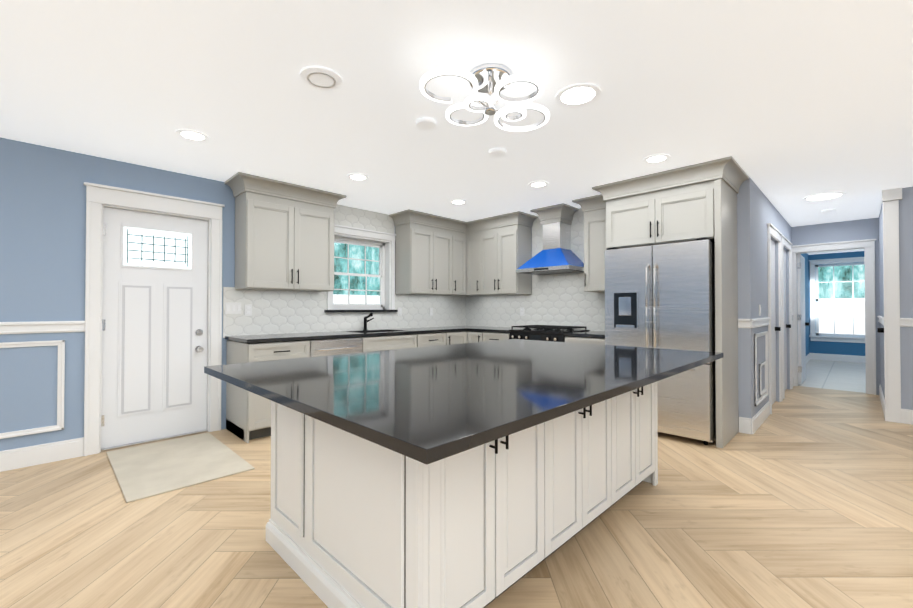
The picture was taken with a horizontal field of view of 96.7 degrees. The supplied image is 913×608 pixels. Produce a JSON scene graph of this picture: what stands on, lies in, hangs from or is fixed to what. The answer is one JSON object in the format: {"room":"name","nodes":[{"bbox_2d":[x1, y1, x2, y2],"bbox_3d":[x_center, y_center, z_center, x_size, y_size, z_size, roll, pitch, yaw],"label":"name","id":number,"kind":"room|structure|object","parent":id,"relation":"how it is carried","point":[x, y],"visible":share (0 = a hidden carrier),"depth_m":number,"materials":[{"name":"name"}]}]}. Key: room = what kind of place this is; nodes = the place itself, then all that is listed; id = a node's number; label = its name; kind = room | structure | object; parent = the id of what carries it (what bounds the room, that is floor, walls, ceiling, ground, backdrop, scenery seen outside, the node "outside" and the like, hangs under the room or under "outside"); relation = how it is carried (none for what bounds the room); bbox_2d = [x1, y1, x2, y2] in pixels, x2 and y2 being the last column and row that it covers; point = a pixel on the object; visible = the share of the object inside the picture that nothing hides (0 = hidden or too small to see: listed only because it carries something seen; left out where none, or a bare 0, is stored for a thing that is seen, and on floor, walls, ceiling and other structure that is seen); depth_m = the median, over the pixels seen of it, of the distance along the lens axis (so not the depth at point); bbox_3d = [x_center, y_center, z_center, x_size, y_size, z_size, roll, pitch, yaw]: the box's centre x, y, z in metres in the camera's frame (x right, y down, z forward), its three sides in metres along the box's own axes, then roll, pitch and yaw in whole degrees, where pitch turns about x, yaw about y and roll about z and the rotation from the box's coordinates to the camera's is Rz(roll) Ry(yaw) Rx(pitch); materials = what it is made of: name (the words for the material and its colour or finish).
{"room":"kitchen","nodes":[
{"label":"kitchen","id":0,"kind":"room"},
{"bbox_2d":[0,359,912,607],"bbox_3d":[2.919,1.287,3.532,8.450,0.120,16.250,-1,-1,45],"label":"floor","id":1,"kind":"structure","parent":0,"point":[801,496],"depth_m":2.15,"materials":[{"name":"brown wood"}]},
{"bbox_2d":[106,432,254,502],"bbox_3d":[-2.185,1.218,3.167,1.220,0.012,0.740,-1,-1,45],"label":"rug","id":2,"kind":"object","parent":1,"relation":"on","point":[150,470],"visible":0.96,"depth_m":3.06,"materials":[{"name":"beige fabric"}]},
{"bbox_2d":[226,337,312,442],"bbox_3d":[-1.853,0.794,3.987,0.623,0.875,0.567,-1,-1,45],"label":"base cabinet","id":3,"kind":"object","parent":1,"relation":"on","point":[248,415],"depth_m":3.72,"materials":[{"name":"grey wood"}]},
{"bbox_2d":[225,326,452,340],"bbox_3d":[-1.069,0.340,4.778,0.629,0.030,2.817,-1,-1,45],"label":"countertop","id":4,"kind":"structure","parent":3,"relation":"on","point":[365,332],"depth_m":4.29,"materials":[{"name":"black stone"}]},
{"bbox_2d":[313,337,368,356],"bbox_3d":[-1.444,0.798,4.399,0.623,0.875,0.715,-1,-1,45],"label":"base cabinet","id":5,"kind":"object","parent":1,"relation":"on","point":[322,346],"depth_m":4.19,"materials":[{"name":"grey"}]},
{"bbox_2d":[369,333,420,351],"bbox_3d":[-0.945,0.804,4.902,0.623,0.875,0.823,-1,-1,45],"label":"base cabinet","id":6,"kind":"object","parent":1,"relation":"on","point":[387,341],"depth_m":4.70,"materials":[{"name":"grey wood"}]},
{"bbox_2d":[421,333,440,346],"bbox_3d":[-0.527,0.808,5.324,0.623,0.875,0.616,-1,-1,45],"label":"base cabinet","id":7,"kind":"object","parent":1,"relation":"on","point":[427,339],"depth_m":5.09,"materials":[{"name":"grey wood"}]},
{"bbox_2d":[441,329,468,344],"bbox_3d":[-0.206,0.811,5.603,0.684,0.875,0.479,-1,-1,45],"label":"base cabinet","id":8,"kind":"object","parent":1,"relation":"on","point":[459,336],"depth_m":5.42,"materials":[{"name":"grey wood"}]},
{"bbox_2d":[445,326,509,332],"bbox_3d":[0.398,0.350,5.750,1.341,0.030,0.629,-1,-1,45],"label":"countertop","id":9,"kind":"structure","parent":8,"relation":"on","point":[487,329],"depth_m":5.51,"materials":[{"name":"black stone"}]},
{"bbox_2d":[469,329,484,342],"bbox_3d":[0.454,0.811,5.650,0.355,0.875,0.684,-1,-1,45],"label":"base cabinet","id":10,"kind":"object","parent":1,"relation":"on","point":[475,335],"depth_m":5.46,"materials":[{"name":"grey wood"}]},
{"bbox_2d":[266,367,694,607],"bbox_3d":[0.282,0.772,2.327,1.448,0.886,2.124,-1,-1,45],"label":"kitchen island","id":11,"kind":"object","parent":1,"relation":"on","point":[476,475],"depth_m":1.60,"materials":[{"name":"white wood"}]},
{"bbox_2d":[204,339,722,466],"bbox_3d":[0.232,0.313,2.218,1.600,0.030,2.435,-1,-1,45],"label":"island countertop","id":12,"kind":"structure","parent":11,"relation":"on","point":[427,406],"depth_m":1.49,"materials":[{"name":"black stone"}]},
{"bbox_2d":[481,329,509,340],"bbox_3d":[0.694,0.809,5.456,0.507,0.875,0.621,-1,-1,45],"label":"base cabinet","id":13,"kind":"object","parent":1,"relation":"on","point":[488,336],"depth_m":5.22,"materials":[{"name":"grey wood"}]},
{"bbox_2d":[509,325,589,341],"bbox_3d":[1.118,0.759,4.981,0.750,0.967,0.696,-1,-1,45],"label":"gas range","id":14,"kind":"object","parent":1,"relation":"on","point":[554,333],"visible":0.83,"depth_m":4.82,"materials":[{"name":"black metal"}]},
{"bbox_2d":[565,337,604,344],"bbox_3d":[1.588,0.800,4.570,0.481,0.875,0.621,-1,-1,45],"label":"base cabinet","id":15,"kind":"object","parent":1,"relation":"on","point":[587,340],"depth_m":4.35,"materials":[{"name":"grey"}]},
{"bbox_2d":[565,331,604,336],"bbox_3d":[1.584,0.338,4.573,0.484,0.030,0.629,-1,-1,45],"label":"countertop","id":16,"kind":"structure","parent":15,"relation":"on","point":[587,333],"depth_m":4.42,"materials":[{"name":"black stone"}]},
{"bbox_2d":[605,237,715,444],"bbox_3d":[2.049,0.335,3.992,0.914,1.795,0.793,-1,-1,45],"label":"refrigerator","id":17,"kind":"object","parent":1,"relation":"on","point":[661,296],"visible":0.73,"depth_m":3.63,"materials":[{"name":"silver metal"}]},
{"bbox_2d":[0,137,912,450],"bbox_3d":[2.919,0.007,3.546,8.450,2.440,16.250,-1,-1,45],"label":"wall","id":18,"kind":"structure","parent":0,"point":[42,233],"depth_m":3.26,"materials":[{"name":"blue paint"}]},
{"bbox_2d":[101,207,207,451],"bbox_3d":[-2.692,0.207,3.667,0.148,2.039,0.772,-1,-1,45],"label":"entry door","id":19,"kind":"structure","parent":18,"relation":"in","point":[154,324],"depth_m":3.64,"materials":[{"name":"white wood"}]},
{"bbox_2d":[225,302,240,313],"bbox_3d":[-2.229,0.043,4.054,0.010,0.115,0.145,-1,-1,45],"label":"outlet","id":20,"kind":"object","parent":18,"relation":"attached to","point":[232,308],"depth_m":4.05,"materials":[{"name":"white plastic"}]},
{"bbox_2d":[245,305,251,315],"bbox_3d":[-2.130,0.064,4.153,0.009,0.115,0.070,-1,-1,45],"label":"outlet","id":21,"kind":"object","parent":18,"relation":"attached to","point":[248,308],"depth_m":4.15,"materials":[{"name":"white plastic"}]},
{"bbox_2d":[233,188,335,291],"bbox_3d":[-1.783,-0.615,4.274,0.341,0.940,0.910,-1,-1,45],"label":"upper cabinet","id":22,"kind":"object","parent":18,"relation":"attached to","point":[284,236],"depth_m":4.08,"materials":[{"name":"grey wood"}]},
{"bbox_2d":[223,204,466,337],"bbox_3d":[-1.076,-0.425,5.233,0.008,1.540,3.470,-1,-1,45],"label":"tile backsplash","id":23,"kind":"structure","parent":18,"relation":"attached to","point":[273,312],"depth_m":4.84,"materials":[{"name":"white tile"}]},
{"bbox_2d":[324,224,397,312],"bbox_3d":[-1.224,-0.418,5.161,0.200,1.045,1.030,-1,-1,45],"label":"kitchen window","id":24,"kind":"structure","parent":18,"relation":"in","point":[364,273],"depth_m":5.24,"materials":[{"name":"white"}]},
{"bbox_2d":[398,308,401,315],"bbox_3d":[-0.770,0.108,5.522,0.009,0.115,0.070,-1,-1,45],"label":"outlet","id":25,"kind":"object","parent":18,"relation":"attached to","point":[399,309],"depth_m":5.52,"materials":[{"name":"white plastic"}]},
{"bbox_2d":[394,220,447,295],"bbox_3d":[-0.422,-0.601,5.644,0.341,0.940,0.812,-1,-1,45],"label":"upper cabinet","id":26,"kind":"object","parent":18,"relation":"attached to","point":[421,249],"depth_m":5.42,"materials":[{"name":"grey wood"}]},
{"bbox_2d":[429,308,432,315],"bbox_3d":[-0.369,0.112,5.927,0.009,0.115,0.070,-1,-1,45],"label":"outlet","id":27,"kind":"object","parent":18,"relation":"attached to","point":[430,309],"depth_m":5.92,"materials":[{"name":"white plastic"}]},
{"bbox_2d":[0,182,912,471],"bbox_3d":[2.894,0.009,3.606,8.170,2.439,15.900,-1,-1,45],"label":"wall trim","id":28,"kind":"structure","parent":18,"relation":"attached to","point":[100,198],"depth_m":3.94,"materials":[{"name":"white wood"}]},
{"bbox_2d":[448,228,467,295],"bbox_3d":[-0.069,-0.598,5.960,0.398,0.940,0.362,-1,-1,45],"label":"upper cabinet","id":29,"kind":"object","parent":18,"relation":"attached to","point":[457,237],"depth_m":5.87,"materials":[{"name":"grey wood"}]},
{"bbox_2d":[468,228,483,295],"bbox_3d":[0.354,-0.598,5.967,0.347,0.940,0.398,-1,-1,45],"label":"upper cabinet","id":30,"kind":"object","parent":18,"relation":"attached to","point":[475,235],"depth_m":5.86,"materials":[{"name":"grey wood"}]},
{"bbox_2d":[484,220,531,295],"bbox_3d":[0.664,-0.600,5.699,0.697,0.940,0.341,-1,-1,45],"label":"upper cabinet","id":31,"kind":"object","parent":18,"relation":"attached to","point":[507,247],"depth_m":5.50,"materials":[{"name":"grey wood"}]},
{"bbox_2d":[520,308,523,315],"bbox_3d":[0.915,0.109,5.678,0.070,0.115,0.009,-1,-1,45],"label":"outlet","id":32,"kind":"object","parent":18,"relation":"attached to","point":[521,309],"depth_m":5.67,"materials":[{"name":"white plastic"}]},
{"bbox_2d":[467,208,604,330],"bbox_3d":[1.077,-0.422,5.534,2.580,1.540,0.008,-1,-1,45],"label":"tile backsplash","id":33,"kind":"structure","parent":18,"relation":"attached to","point":[565,299],"depth_m":5.37,"materials":[{"name":"white tile"}]},
{"bbox_2d":[516,203,583,274],"bbox_3d":[1.191,-0.795,5.070,0.740,0.804,0.493,-1,-1,45],"label":"range hood","id":34,"kind":"object","parent":18,"relation":"attached to","point":[556,255],"visible":0.94,"depth_m":5.01,"materials":[{"name":"silver metal"}]},
{"bbox_2d":[582,204,604,291],"bbox_3d":[1.720,-0.611,4.652,0.398,0.940,0.341,-1,-1,45],"label":"upper cabinet","id":35,"kind":"object","parent":18,"relation":"attached to","point":[594,254],"depth_m":4.59,"materials":[{"name":"grey wood"}]},
{"bbox_2d":[604,176,731,251],"bbox_3d":[2.105,-0.827,4.070,0.968,0.520,0.644,-1,-1,45],"label":"upper cabinet","id":36,"kind":"object","parent":18,"relation":"attached to","point":[689,210],"depth_m":3.75,"materials":[{"name":"grey wood"}]},
{"bbox_2d":[771,240,883,404],"bbox_3d":[4.976,0.223,5.436,0.994,2.024,3.106,-1,-1,45],"label":"doors","id":37,"kind":"structure","parent":18,"relation":"in","point":[802,323],"depth_m":5.93,"materials":[{"name":"white wood"}]},
{"bbox_2d":[815,262,864,336],"bbox_3d":[8.717,-0.095,9.141,0.940,1.640,0.040,-1,-1,45],"label":"room window","id":38,"kind":"structure","parent":18,"relation":"in","point":[840,299],"depth_m":9.17,"materials":[{"name":"white"}]},
{"bbox_2d":[0,0,912,254],"bbox_3d":[2.919,-1.273,3.559,8.450,0.120,16.250,-1,-1,45],"label":"ceiling","id":39,"kind":"structure","parent":0,"point":[788,106],"depth_m":2.36,"materials":[{"name":"white paint"}]},
{"bbox_2d":[176,129,208,141],"bbox_3d":[-1.901,-1.215,2.925,0.204,0.008,0.204,-1,-1,45],"label":"recessed light","id":40,"kind":"object","parent":39,"relation":"in","point":[193,135],"visible":0.96,"depth_m":2.92,"materials":[{"name":"white"}]},
{"bbox_2d":[300,66,342,90],"bbox_3d":[-0.731,-1.219,2.201,0.220,0.016,0.220,-1,-1,45],"label":"ceiling speaker","id":41,"kind":"object","parent":39,"relation":"attached to","point":[321,78],"visible":0.98,"depth_m":2.19,"materials":[{"name":"white plastic"}]},
{"bbox_2d":[347,173,368,180],"bbox_3d":[-0.936,-1.206,3.855,0.204,0.008,0.204,-1,-1,45],"label":"recessed light","id":42,"kind":"object","parent":39,"relation":"in","point":[357,177],"visible":0.94,"depth_m":3.85,"materials":[{"name":"white plastic"}]},
{"bbox_2d":[416,117,436,129],"bbox_3d":[-0.203,-1.207,2.719,0.140,0.028,0.140,-1,-1,45],"label":"smoke detector","id":43,"kind":"object","parent":39,"relation":"attached to","point":[425,123],"visible":1,"depth_m":2.68,"materials":[{"name":"white plastic"}]},
{"bbox_2d":[450,199,466,204],"bbox_3d":[0.022,-1.196,4.763,0.204,0.008,0.204,-1,-1,45],"label":"recessed light","id":44,"kind":"object","parent":39,"relation":"in","point":[458,202],"visible":1,"depth_m":4.77,"materials":[{"name":"white"}]},
{"bbox_2d":[420,62,549,131],"bbox_3d":[0.170,-1.127,2.179,0.616,0.200,0.792,-1,-1,45],"label":"light","id":45,"kind":"object","parent":39,"relation":"hanging from","point":[496,79],"visible":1,"depth_m":2.15,"materials":[{"name":"silver metal"}]},
{"bbox_2d":[489,147,505,156],"bbox_3d":[0.325,-1.202,3.223,0.140,0.028,0.140,-1,-1,45],"label":"smoke detector","id":46,"kind":"object","parent":39,"relation":"attached to","point":[497,152],"visible":1,"depth_m":3.19,"materials":[{"name":"white plastic"}]},
{"bbox_2d":[528,181,548,187],"bbox_3d":[0.824,-1.203,4.081,0.204,0.008,0.204,-1,-1,45],"label":"recessed light","id":47,"kind":"object","parent":39,"relation":"in","point":[537,184],"visible":1,"depth_m":4.08,"materials":[{"name":"white"}]},
{"bbox_2d":[556,83,600,106],"bbox_3d":[0.711,-1.221,2.376,0.254,0.008,0.254,-1,-1,45],"label":"recessed light","id":48,"kind":"object","parent":39,"relation":"in","point":[577,94],"visible":1,"depth_m":2.36,"materials":[{"name":"white"}]},
{"bbox_2d":[643,154,669,163],"bbox_3d":[1.668,-1.210,3.384,0.204,0.008,0.204,-1,-1,45],"label":"recessed light","id":49,"kind":"object","parent":39,"relation":"in","point":[656,158],"visible":0.96,"depth_m":3.37,"materials":[{"name":"white"}]},
{"bbox_2d":[803,192,845,200],"bbox_3d":[4.104,-1.198,4.532,0.354,0.008,0.354,-1,-1,45],"label":"recessed light","id":50,"kind":"object","parent":39,"relation":"in","point":[824,196],"visible":0.98,"depth_m":4.52,"materials":[{"name":"white plastic"}]},
{"bbox_2d":[821,209,835,213],"bbox_3d":[4.737,-1.182,5.170,0.140,0.028,0.140,-1,-1,45],"label":"smoke detector","id":51,"kind":"object","parent":39,"relation":"attached to","point":[828,211],"visible":1,"depth_m":5.13,"materials":[{"name":"white plastic"}]}
]}

